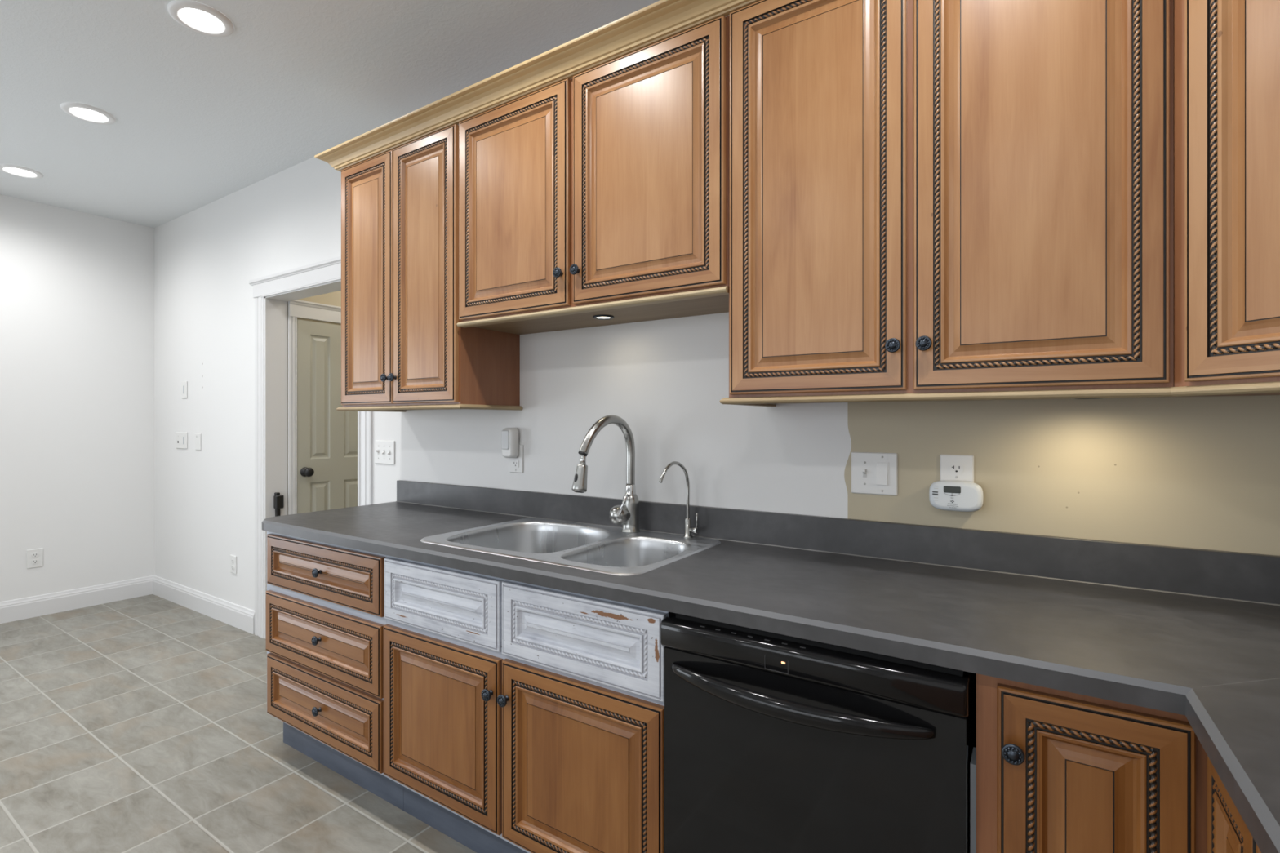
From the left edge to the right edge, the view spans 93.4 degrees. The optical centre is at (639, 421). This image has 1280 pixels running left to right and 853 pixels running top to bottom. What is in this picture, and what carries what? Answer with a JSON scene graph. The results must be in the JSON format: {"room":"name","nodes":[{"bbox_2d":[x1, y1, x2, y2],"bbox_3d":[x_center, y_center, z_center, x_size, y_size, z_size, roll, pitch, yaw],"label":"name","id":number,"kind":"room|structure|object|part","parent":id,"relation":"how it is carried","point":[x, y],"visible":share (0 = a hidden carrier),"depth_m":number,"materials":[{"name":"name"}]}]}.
{"room":"kitchen","nodes":[
{"label":"kitchen","id":0,"kind":"room"},
{"bbox_2d":[0,194,154,601],"bbox_3d":[-5.082,-0.084,2.498,0.100,2.760,4.997,0,0,33],"label":"wall","id":1,"kind":"structure","parent":0,"point":[77,288],"depth_m":4.18,"materials":[{"name":"white paint"}]},
{"bbox_2d":[26,547,43,568],"bbox_3d":[-4.022,0.908,4.012,0.009,0.124,0.080,0,0,33],"label":"outlet","id":2,"kind":"object","parent":1,"relation":"attached to","point":[34,557],"visible":1,"depth_m":4.01,"materials":[{"name":"white plastic"}]},
{"bbox_2d":[31,552,38,557],"bbox_3d":[-4.020,0.886,4.011,0.003,0.029,0.034,0,0,33],"label":"receptacle","id":3,"kind":"object","parent":2,"relation":"attached to","point":[33,554],"depth_m":4.01,"materials":[{"name":"white plastic"}]},
{"bbox_2d":[31,559,38,564],"bbox_3d":[-4.020,0.930,4.011,0.003,0.029,0.034,0,0,33],"label":"receptacle","id":4,"kind":"object","parent":2,"relation":"attached to","point":[33,561],"depth_m":4.01,"materials":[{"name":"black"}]},
{"bbox_2d":[0,575,153,623],"bbox_3d":[-4.210,1.228,3.720,0.016,0.137,1.997,0,0,33],"label":"baseboard","id":5,"kind":"structure","parent":1,"relation":"attached to","point":[11,611],"depth_m":4.17,"materials":[{"name":"white paint"}]},
{"bbox_2d":[0,594,476,852],"bbox_3d":[-1.981,1.326,1.301,6.799,0.060,6.800,0,0,33],"label":"floor","id":6,"kind":"structure","parent":0,"point":[143,724],"depth_m":2.37,"materials":[{"name":"tile"}]},
{"bbox_2d":[266,531,403,810],"bbox_3d":[-0.995,0.859,2.410,0.784,0.875,0.649,0,0,33],"label":"base cabinet","id":7,"kind":"object","parent":6,"relation":"on","point":[326,620],"visible":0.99,"depth_m":2.13,"materials":[{"name":"wood"}]},
{"bbox_3d":[-1.146,0.774,2.137,0.033,0.033,0.026,0,0,33],"label":"knob","id":8,"kind":"part","parent":7,"relation":"part of","materials":[{"name":"grey metal"}]},
{"bbox_3d":[-1.144,1.024,2.136,0.033,0.033,0.026,0,0,33],"label":"knob","id":9,"kind":"part","parent":7,"relation":"part of","materials":[{"name":"grey metal"}]},
{"bbox_3d":[-1.143,0.534,2.135,0.033,0.033,0.026,0,0,33],"label":"knob","id":10,"kind":"part","parent":7,"relation":"part of","materials":[{"name":"grey metal"}]},
{"bbox_3d":[-1.149,0.779,2.159,0.611,0.094,0.007,0,0,33],"label":"raised panel","id":11,"kind":"part","parent":7,"relation":"part of","materials":[{"name":"brown wood"}]},
{"bbox_3d":[-1.145,1.022,2.156,0.601,0.092,0.007,0,0,33],"label":"raised panel","id":12,"kind":"part","parent":7,"relation":"part of","materials":[{"name":"brown wood"}]},
{"bbox_3d":[-1.143,0.536,2.155,0.602,0.053,0.007,0,0,33],"label":"raised panel","id":13,"kind":"part","parent":7,"relation":"part of","materials":[{"name":"brown wood"}]},
{"bbox_3d":[-1.148,0.779,2.160,0.751,0.234,0.021,0,0,33],"label":"drawer","id":14,"kind":"part","parent":7,"relation":"part of","materials":[{"name":"brown wood"}]},
{"bbox_3d":[-1.144,1.022,2.158,0.741,0.232,0.021,0,0,33],"label":"drawer","id":15,"kind":"part","parent":7,"relation":"part of","materials":[{"name":"brown wood"}]},
{"bbox_3d":[-1.143,0.536,2.157,0.742,0.193,0.021,0,0,33],"label":"drawer","id":16,"kind":"part","parent":7,"relation":"part of","materials":[{"name":"brown wood"}]},
{"bbox_2d":[383,555,675,852],"bbox_3d":[-0.224,0.859,1.902,1.060,0.875,0.653,0,0,33],"label":"base cabinet","id":17,"kind":"object","parent":6,"relation":"on","point":[519,717],"visible":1,"depth_m":1.61,"materials":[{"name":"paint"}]},
{"bbox_3d":[-0.604,0.895,1.801,0.386,0.340,0.007,0,0,33],"label":"raised panel","id":18,"kind":"part","parent":17,"relation":"part of","materials":[{"name":"brown wood"}]},
{"bbox_3d":[-0.602,0.535,1.800,0.382,0.054,0.007,0,0,33],"label":"raised panel","id":19,"kind":"part","parent":17,"relation":"part of","materials":[{"name":"white paint"}]},
{"bbox_3d":[-0.603,0.895,1.803,0.526,0.480,0.021,0,0,33],"label":"door","id":20,"kind":"part","parent":17,"relation":"part of","materials":[{"name":"brown wood"}]},
{"bbox_3d":[-0.601,0.535,1.801,0.522,0.194,0.021,0,0,33],"label":"false drawer","id":21,"kind":"part","parent":17,"relation":"part of","materials":[{"name":"white paint"}]},
{"bbox_3d":[-0.418,0.747,1.654,0.033,0.033,0.026,0,0,33],"label":"knob","id":22,"kind":"part","parent":17,"relation":"part of","materials":[{"name":"grey metal"}]},
{"bbox_3d":[-0.367,0.747,1.621,0.033,0.033,0.026,0,0,33],"label":"knob","id":23,"kind":"part","parent":17,"relation":"part of","materials":[{"name":"grey metal"}]},
{"bbox_3d":[-0.161,0.893,1.510,0.374,0.344,0.007,0,0,33],"label":"raised panel","id":24,"kind":"part","parent":17,"relation":"part of","materials":[{"name":"brown wood"}]},
{"bbox_3d":[-0.160,0.536,1.510,0.377,0.058,0.007,0,0,33],"label":"raised panel","id":25,"kind":"part","parent":17,"relation":"part of","materials":[{"name":"white paint"}]},
{"bbox_3d":[-0.160,0.893,1.511,0.514,0.484,0.021,0,0,33],"label":"door","id":26,"kind":"part","parent":17,"relation":"part of","materials":[{"name":"brown wood"}]},
{"bbox_3d":[-0.159,0.536,1.511,0.517,0.198,0.021,0,0,33],"label":"false drawer","id":27,"kind":"part","parent":17,"relation":"part of","materials":[{"name":"white paint"}]},
{"bbox_2d":[660,612,976,852],"bbox_3d":[0.457,0.862,1.422,0.605,0.868,0.706,0,0,33],"label":"dishwasher","id":28,"kind":"object","parent":6,"relation":"on","point":[775,743],"visible":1,"depth_m":1.17,"materials":[{"name":"black plastic"}]},
{"bbox_3d":[0.274,0.543,1.163,0.526,0.039,0.071,0,0,33],"label":"handle","id":29,"kind":"part","parent":28,"relation":"part of","materials":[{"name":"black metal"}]},
{"bbox_3d":[0.306,0.467,1.192,0.605,0.065,0.045,0,0,33],"label":"control panel","id":30,"kind":"part","parent":28,"relation":"part of","materials":[{"name":"black plastic"}]},
{"bbox_2d":[969,673,1261,852],"bbox_3d":[0.743,0.859,0.465,0.924,0.875,1.993,0,0,33],"label":"base cabinet","id":31,"kind":"object","parent":6,"relation":"on","point":[1058,771],"depth_m":0.94,"materials":[{"name":"brown wood"}]},
{"bbox_2d":[262,480,1279,852],"bbox_3d":[-0.291,0.351,1.147,3.404,0.139,1.996,0,0,33],"label":"countertop","id":32,"kind":"structure","parent":31,"relation":"on","point":[1194,633],"depth_m":1.32,"materials":[{"name":"grey laminate"}]},
{"bbox_2d":[420,518,720,575],"bbox_3d":[-0.227,0.482,1.937,0.854,0.208,0.544,0,0,33],"label":"sink","id":33,"kind":"object","parent":32,"relation":"in","point":[605,549],"visible":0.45,"depth_m":1.98,"materials":[{"name":"silver metal"}]},
{"bbox_3d":[-0.350,0.481,2.022,0.486,0.206,0.471,0,0,33],"label":"bowl","id":34,"kind":"part","parent":33,"relation":"part of","materials":[{"name":"silver metal"}]},
{"bbox_3d":[-0.025,0.466,1.777,0.290,0.176,0.405,0,0,33],"label":"bowl","id":35,"kind":"part","parent":33,"relation":"part of","materials":[{"name":"silver metal"}]},
{"bbox_2d":[572,414,639,533],"bbox_3d":[-0.114,0.178,2.001,0.086,0.402,0.294,0,0,44],"label":"kitchen faucet","id":36,"kind":"object","parent":32,"relation":"on","point":[626,514],"visible":1,"depth_m":2.04,"materials":[{"name":"silver metal"}]},
{"bbox_3d":[-0.106,0.098,2.000,0.030,0.241,0.251,0,0,42],"label":"spout","id":37,"kind":"part","parent":36,"relation":"part of","materials":[{"name":"silver metal"}]},
{"bbox_3d":[-0.057,0.277,2.021,0.038,0.075,0.013,0,0,-2],"label":"lever","id":38,"kind":"part","parent":36,"relation":"part of","materials":[{"name":"silver metal"}]},
{"bbox_2d":[658,461,699,537],"bbox_3d":[0.113,0.253,1.935,0.158,0.252,0.059,0,0,-34],"label":"filter faucet","id":39,"kind":"object","parent":32,"relation":"on","point":[688,529],"visible":1,"depth_m":1.97,"materials":[{"name":"silver metal"}]},
{"bbox_3d":[0.111,0.224,1.929,0.010,0.195,0.151,0,0,42],"label":"spout","id":40,"kind":"part","parent":39,"relation":"part of","materials":[{"name":"silver metal"}]},
{"bbox_3d":[0.184,0.321,1.954,0.007,0.050,0.008,0,0,-3],"label":"lever","id":41,"kind":"part","parent":39,"relation":"part of","materials":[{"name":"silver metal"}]},
{"bbox_3d":[0.597,0.944,1.077,0.009,0.695,0.064,0,0,33],"label":"filler strip","id":42,"kind":"part","parent":31,"relation":"part of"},
{"bbox_3d":[0.607,0.538,0.981,0.033,0.033,0.026,0,0,33],"label":"knob","id":43,"kind":"part","parent":31,"relation":"part of","materials":[{"name":"grey metal"}]},
{"bbox_3d":[0.702,0.789,0.943,0.108,0.553,0.007,0,0,33],"label":"raised panel","id":44,"kind":"part","parent":31,"relation":"part of","materials":[{"name":"brown wood"}]},
{"bbox_3d":[0.703,0.789,0.945,0.248,0.693,0.021,0,0,33],"label":"door","id":45,"kind":"part","parent":31,"relation":"part of","materials":[{"name":"brown wood"}]},
{"bbox_3d":[0.747,0.789,0.758,0.007,0.553,0.092,0,0,33],"label":"raised panel","id":46,"kind":"part","parent":31,"relation":"part of","materials":[{"name":"brown wood"}]},
{"bbox_3d":[0.749,0.789,0.757,0.021,0.693,0.232,0,0,33],"label":"door","id":47,"kind":"part","parent":31,"relation":"part of","materials":[{"name":"brown wood"}]},
{"bbox_2d":[287,290,341,513],"bbox_3d":[-1.828,-0.084,4.318,0.100,2.760,1.388,0,0,33],"label":"wall","id":48,"kind":"structure","parent":0,"point":[334,299],"depth_m":3.89,"materials":[{"name":"beige paint"}]},
{"bbox_2d":[297,319,357,513],"bbox_3d":[-1.965,0.326,3.946,0.078,1.924,0.508,0,0,33],"label":"door","id":49,"kind":"structure","parent":48,"relation":"in","point":[327,437],"depth_m":3.88,"materials":[{"name":"grey paint"}]},
{"bbox_3d":[-2.074,0.314,3.769,0.067,0.060,0.060,0,0,33],"label":"knob","id":50,"kind":"part","parent":49,"relation":"part of","materials":[{"name":"black metal"}]},
{"bbox_2d":[0,0,660,227],"bbox_3d":[-1.977,-1.503,1.306,6.799,0.080,6.812,0,0,33],"label":"ceiling","id":51,"kind":"structure","parent":0,"point":[202,119],"depth_m":2.58,"materials":[{"name":"white paint"}]},
{"bbox_2d":[0,163,44,178],"bbox_3d":[-3.614,-1.457,3.518,0.196,0.011,0.196,0,0,33],"label":"recessed light","id":52,"kind":"object","parent":51,"relation":"in","point":[15,170],"visible":1,"depth_m":3.51,"materials":[{"name":"white plastic"}]},
{"bbox_2d":[60,102,115,124],"bbox_3d":[-2.612,-1.457,2.860,0.196,0.011,0.196,0,0,33],"label":"recessed light","id":53,"kind":"object","parent":51,"relation":"in","point":[90,113],"visible":1,"depth_m":2.85,"materials":[{"name":"white plastic"}]},
{"bbox_2d":[167,0,234,36],"bbox_3d":[-1.590,-1.457,2.189,0.196,0.011,0.196,0,0,33],"label":"recessed light","id":54,"kind":"object","parent":51,"relation":"in","point":[198,17],"visible":1,"depth_m":2.18,"materials":[{"name":"white plastic"}]},
{"bbox_2d":[154,14,1279,610],"bbox_3d":[-0.963,-0.084,2.851,6.599,2.760,0.115,0,0,33],"label":"wall","id":55,"kind":"structure","parent":0,"point":[1202,473],"depth_m":2.10,"materials":[{"name":"white paint"}]},
{"bbox_2d":[175,431,187,448],"bbox_3d":[-3.252,0.132,4.280,0.184,0.116,0.009,0,0,33],"label":"light switch","id":56,"kind":"object","parent":55,"relation":"attached to","point":[181,438],"visible":1,"depth_m":4.27,"materials":[{"name":"white plastic"}]},
{"bbox_2d":[181,381,186,398],"bbox_3d":[-3.213,-0.226,4.255,0.086,0.120,0.008,0,0,33],"label":"light switch","id":57,"kind":"object","parent":55,"relation":"attached to","point":[184,384],"visible":1,"depth_m":4.25,"materials":[{"name":"white plastic"}]},
{"bbox_2d":[195,433,200,450],"bbox_3d":[-3.027,0.136,4.132,0.080,0.116,0.009,0,0,33],"label":"blank plate","id":58,"kind":"object","parent":55,"relation":"attached to","point":[197,436],"visible":1,"depth_m":4.13,"materials":[{"name":"white plastic"}]},
{"bbox_2d":[152,575,254,634],"bbox_3d":[-3.014,1.228,4.120,1.577,0.137,0.016,0,0,33],"label":"baseboard","id":59,"kind":"structure","parent":55,"relation":"attached to","point":[242,618],"depth_m":4.04,"materials":[{"name":"white paint"}]},
{"bbox_2d":[230,555,236,573],"bbox_3d":[-2.594,0.909,3.847,0.080,0.114,0.009,0,0,33],"label":"outlet","id":60,"kind":"object","parent":55,"relation":"attached to","point":[233,558],"visible":1,"depth_m":3.84,"materials":[{"name":"white plastic"}]},
{"bbox_2d":[248,256,373,638],"bbox_3d":[-1.641,0.218,3.665,1.256,2.156,0.795,0,0,33],"label":"door frame","id":61,"kind":"structure","parent":55,"relation":"attached to","point":[272,293],"depth_m":3.64,"materials":[{"name":"white paint"}]},
{"bbox_2d":[273,492,284,516],"bbox_3d":[-2.186,0.562,3.652,0.033,0.268,0.047,0,0,33],"label":"strike plate","id":62,"kind":"object","parent":61,"relation":"attached to","point":[278,500],"visible":0.81,"depth_m":3.64,"materials":[{"name":"black metal"}]},
{"bbox_2d":[374,440,395,464],"bbox_3d":[-1.262,0.150,2.967,0.162,0.116,0.019,0,0,33],"label":"light switch","id":63,"kind":"object","parent":55,"relation":"attached to","point":[384,451],"visible":1,"depth_m":2.97,"materials":[{"name":"white plastic"}]},
{"bbox_2d":[336,124,522,412],"bbox_3d":[-0.909,-0.572,2.536,0.804,1.048,0.350,0,0,33],"label":"upper cabinet","id":64,"kind":"object","parent":55,"relation":"attached to","point":[403,347],"visible":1,"depth_m":2.38,"materials":[{"name":"brown wood"}]},
{"bbox_3d":[-1.144,-0.582,2.522,0.224,0.878,0.007,0,0,33],"label":"raised panel","id":65,"kind":"part","parent":64,"relation":"part of","materials":[{"name":"brown wood"}]},
{"bbox_3d":[-1.143,-0.582,2.523,0.364,1.018,0.021,0,0,33],"label":"door","id":66,"kind":"part","parent":64,"relation":"part of","materials":[{"name":"brown wood"}]},
{"bbox_3d":[-1.023,-0.176,2.418,0.033,0.033,0.026,0,0,33],"label":"knob","id":67,"kind":"part","parent":64,"relation":"part of","materials":[{"name":"grey metal"}]},
{"bbox_3d":[-0.980,-0.176,2.390,0.033,0.033,0.026,0,0,33],"label":"knob","id":68,"kind":"part","parent":64,"relation":"part of","materials":[{"name":"grey metal"}]},
{"bbox_3d":[-0.832,-0.582,2.317,0.236,0.878,0.007,0,0,33],"label":"raised panel","id":69,"kind":"part","parent":64,"relation":"part of","materials":[{"name":"brown wood"}]},
{"bbox_3d":[-0.831,-0.582,2.318,0.376,1.018,0.021,0,0,33],"label":"door","id":70,"kind":"part","parent":64,"relation":"part of","materials":[{"name":"brown wood"}]},
{"bbox_3d":[-0.902,-0.056,2.547,0.804,0.018,0.322,0,0,33],"label":"light rail","id":71,"kind":"part","parent":64,"relation":"part of","materials":[{"name":"brown wood"}]},
{"bbox_2d":[314,0,760,171],"bbox_3d":[-0.074,-1.125,1.801,3.178,0.058,0.390,0,0,39],"label":"crown molding","id":72,"kind":"structure","parent":64,"relation":"attached to","point":[660,20],"depth_m":1.94,"materials":[{"name":"brown wood"}]},
{"bbox_2d":[509,444,523,472],"bbox_3d":[-0.509,0.151,2.479,0.076,0.116,0.008,0,0,33],"label":"outlet","id":73,"kind":"object","parent":55,"relation":"attached to","point":[516,464],"visible":0.79,"depth_m":2.47,"materials":[{"name":"white plastic"}]},
{"bbox_2d":[501,427,518,457],"bbox_3d":[-0.533,0.087,2.464,0.068,0.125,0.044,0,0,33],"label":"night light","id":74,"kind":"object","parent":73,"relation":"attached to","point":[509,436],"visible":1,"depth_m":2.44,"materials":[{"name":"white plastic"}]},
{"bbox_2d":[512,460,519,467],"bbox_3d":[-0.510,0.173,2.477,0.034,0.028,0.002,0,0,33],"label":"receptacle","id":75,"kind":"object","parent":73,"relation":"attached to","point":[515,463],"depth_m":2.47,"materials":[{"name":"white plastic"}]},
{"bbox_2d":[456,15,728,334],"bbox_3d":[-0.139,-0.722,2.031,1.074,0.748,0.350,0,0,33],"label":"upper cabinet","id":76,"kind":"object","parent":55,"relation":"attached to","point":[603,189],"visible":1,"depth_m":1.85,"materials":[{"name":"brown wood"}]},
{"bbox_3d":[-0.443,-0.732,2.062,0.376,0.580,0.007,0,0,33],"label":"raised panel","id":77,"kind":"part","parent":76,"relation":"part of","materials":[{"name":"brown wood"}]},
{"bbox_3d":[-0.442,-0.732,2.063,0.516,0.720,0.021,0,0,33],"label":"door","id":78,"kind":"part","parent":76,"relation":"part of","materials":[{"name":"brown wood"}]},
{"bbox_3d":[-0.259,-0.473,1.916,0.033,0.033,0.026,0,0,33],"label":"knob","id":79,"kind":"part","parent":76,"relation":"part of","materials":[{"name":"grey metal"}]},
{"bbox_3d":[-0.202,-0.473,1.878,0.033,0.033,0.026,0,0,33],"label":"knob","id":80,"kind":"part","parent":76,"relation":"part of","materials":[{"name":"grey metal"}]},
{"bbox_3d":[-0.210,-0.356,1.922,1.074,0.018,0.037,0,0,33],"label":"light rail","id":81,"kind":"part","parent":76,"relation":"part of","materials":[{"name":"brown wood"}]},
{"bbox_3d":[-0.127,-0.358,2.050,1.074,0.004,0.304,0,0,33],"label":"panel","id":82,"kind":"part","parent":76,"relation":"part of","materials":[{"name":"brown wood"}]},
{"bbox_2d":[592,315,613,319],"bbox_3d":[-0.124,-0.353,2.043,0.072,0.005,0.072,0,0,33],"label":"puck light","id":83,"kind":"object","parent":76,"relation":"attached to","point":[596,317],"visible":1,"depth_m":2.04,"materials":[{"name":"grey metal"}]},
{"bbox_3d":[0.007,-0.732,1.766,0.383,0.580,0.007,0,0,33],"label":"raised panel","id":84,"kind":"part","parent":76,"relation":"part of","materials":[{"name":"brown wood"}]},
{"bbox_3d":[0.008,-0.732,1.767,0.523,0.720,0.021,0,0,33],"label":"door","id":85,"kind":"part","parent":76,"relation":"part of","materials":[{"name":"brown wood"}]},
{"bbox_2d":[396,480,1279,604],"bbox_3d":[-0.286,0.332,1.143,3.391,0.101,1.996,0,0,33],"label":"backsplash","id":86,"kind":"structure","parent":55,"relation":"attached to","point":[1253,577],"depth_m":1.61,"materials":[{"name":"grey laminate"}]},
{"bbox_2d":[851,452,897,495],"bbox_3d":[0.660,0.147,1.705,0.125,0.119,0.019,0,0,33],"label":"light switch","id":87,"kind":"object","parent":55,"relation":"attached to","point":[872,473],"visible":1,"depth_m":1.71,"materials":[{"name":"white plastic"}]},
{"bbox_3d":[0.680,0.146,1.695,0.035,0.068,0.002,0,0,33],"label":"rocker frame","id":88,"kind":"part","parent":87,"relation":"part of","materials":[{"name":"white plastic"}]},
{"bbox_2d":[719,0,1174,406],"bbox_3d":[0.682,-0.572,1.492,0.926,1.048,0.350,0,0,33],"label":"upper cabinet","id":89,"kind":"object","parent":55,"relation":"attached to","point":[930,200],"visible":1,"depth_m":1.32,"materials":[{"name":"brown wood"}]},
{"bbox_3d":[0.423,-0.582,1.493,0.297,0.878,0.007,0,0,33],"label":"raised panel","id":90,"kind":"part","parent":89,"relation":"part of","materials":[{"name":"brown wood"}]},
{"bbox_3d":[0.424,-0.582,1.494,0.437,1.018,0.021,0,0,33],"label":"door","id":91,"kind":"part","parent":89,"relation":"part of","materials":[{"name":"brown wood"}]},
{"bbox_3d":[0.574,-0.173,1.369,0.033,0.033,0.026,0,0,33],"label":"knob","id":92,"kind":"part","parent":89,"relation":"part of","materials":[{"name":"grey metal"}]},
{"bbox_3d":[0.628,-0.173,1.334,0.033,0.033,0.026,0,0,33],"label":"knob","id":93,"kind":"part","parent":89,"relation":"part of","materials":[{"name":"grey metal"}]},
{"bbox_3d":[0.689,-0.056,1.502,0.926,0.018,0.322,0,0,33],"label":"light rail","id":94,"kind":"part","parent":89,"relation":"part of","materials":[{"name":"brown wood"}]},
{"bbox_3d":[0.802,-0.582,1.244,0.299,0.878,0.007,0,0,33],"label":"raised panel","id":95,"kind":"part","parent":89,"relation":"part of","materials":[{"name":"brown wood"}]},
{"bbox_3d":[0.803,-0.582,1.245,0.439,1.018,0.021,0,0,33],"label":"door","id":96,"kind":"part","parent":89,"relation":"part of","materials":[{"name":"brown wood"}]},
{"bbox_2d":[1069,397,1107,399],"bbox_3d":[0.980,-0.053,1.319,0.072,0.005,0.072,0,0,33],"label":"puck light","id":97,"kind":"object","parent":89,"relation":"attached to","point":[1106,397],"visible":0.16,"depth_m":1.34,"materials":[{"name":"grey metal"}]},
{"bbox_2d":[928,480,983,511],"bbox_3d":[0.825,0.194,1.577,0.126,0.079,0.032,0,0,33],"label":"detector","id":98,"kind":"object","parent":55,"relation":"attached to","point":[949,495],"visible":1,"depth_m":1.56,"materials":[{"name":"white plastic"}]},
{"bbox_2d":[939,454,973,482],"bbox_3d":[0.837,0.147,1.595,0.080,0.119,0.008,0,0,33],"label":"outlet","id":99,"kind":"object","parent":55,"relation":"attached to","point":[952,467],"visible":0.54,"depth_m":1.59,"materials":[{"name":"white plastic"}]},
{"bbox_2d":[949,463,964,474],"bbox_3d":[0.835,0.124,1.593,0.034,0.028,0.002,0,0,33],"label":"receptacle","id":100,"kind":"object","parent":99,"relation":"attached to","point":[954,468],"depth_m":1.59,"materials":[{"name":"white plastic"}]},
{"bbox_2d":[1153,0,1279,397],"bbox_3d":[1.249,-0.572,0.957,0.621,1.048,0.622,0,0,33],"label":"upper cabinet","id":101,"kind":"object","parent":55,"relation":"attached to","point":[1227,52],"visible":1,"depth_m":1.03,"materials":[{"name":"brown wood"}]},
{"bbox_3d":[1.042,-0.056,0.921,0.037,0.018,0.438,0,0,-12],"label":"light rail","id":102,"kind":"part","parent":101,"relation":"part of","materials":[{"name":"brown wood"}]},
{"bbox_3d":[1.031,-0.582,0.915,0.007,0.878,0.234,0,0,-12],"label":"raised panel","id":103,"kind":"part","parent":101,"relation":"part of","materials":[{"name":"brown wood"}]}
]}

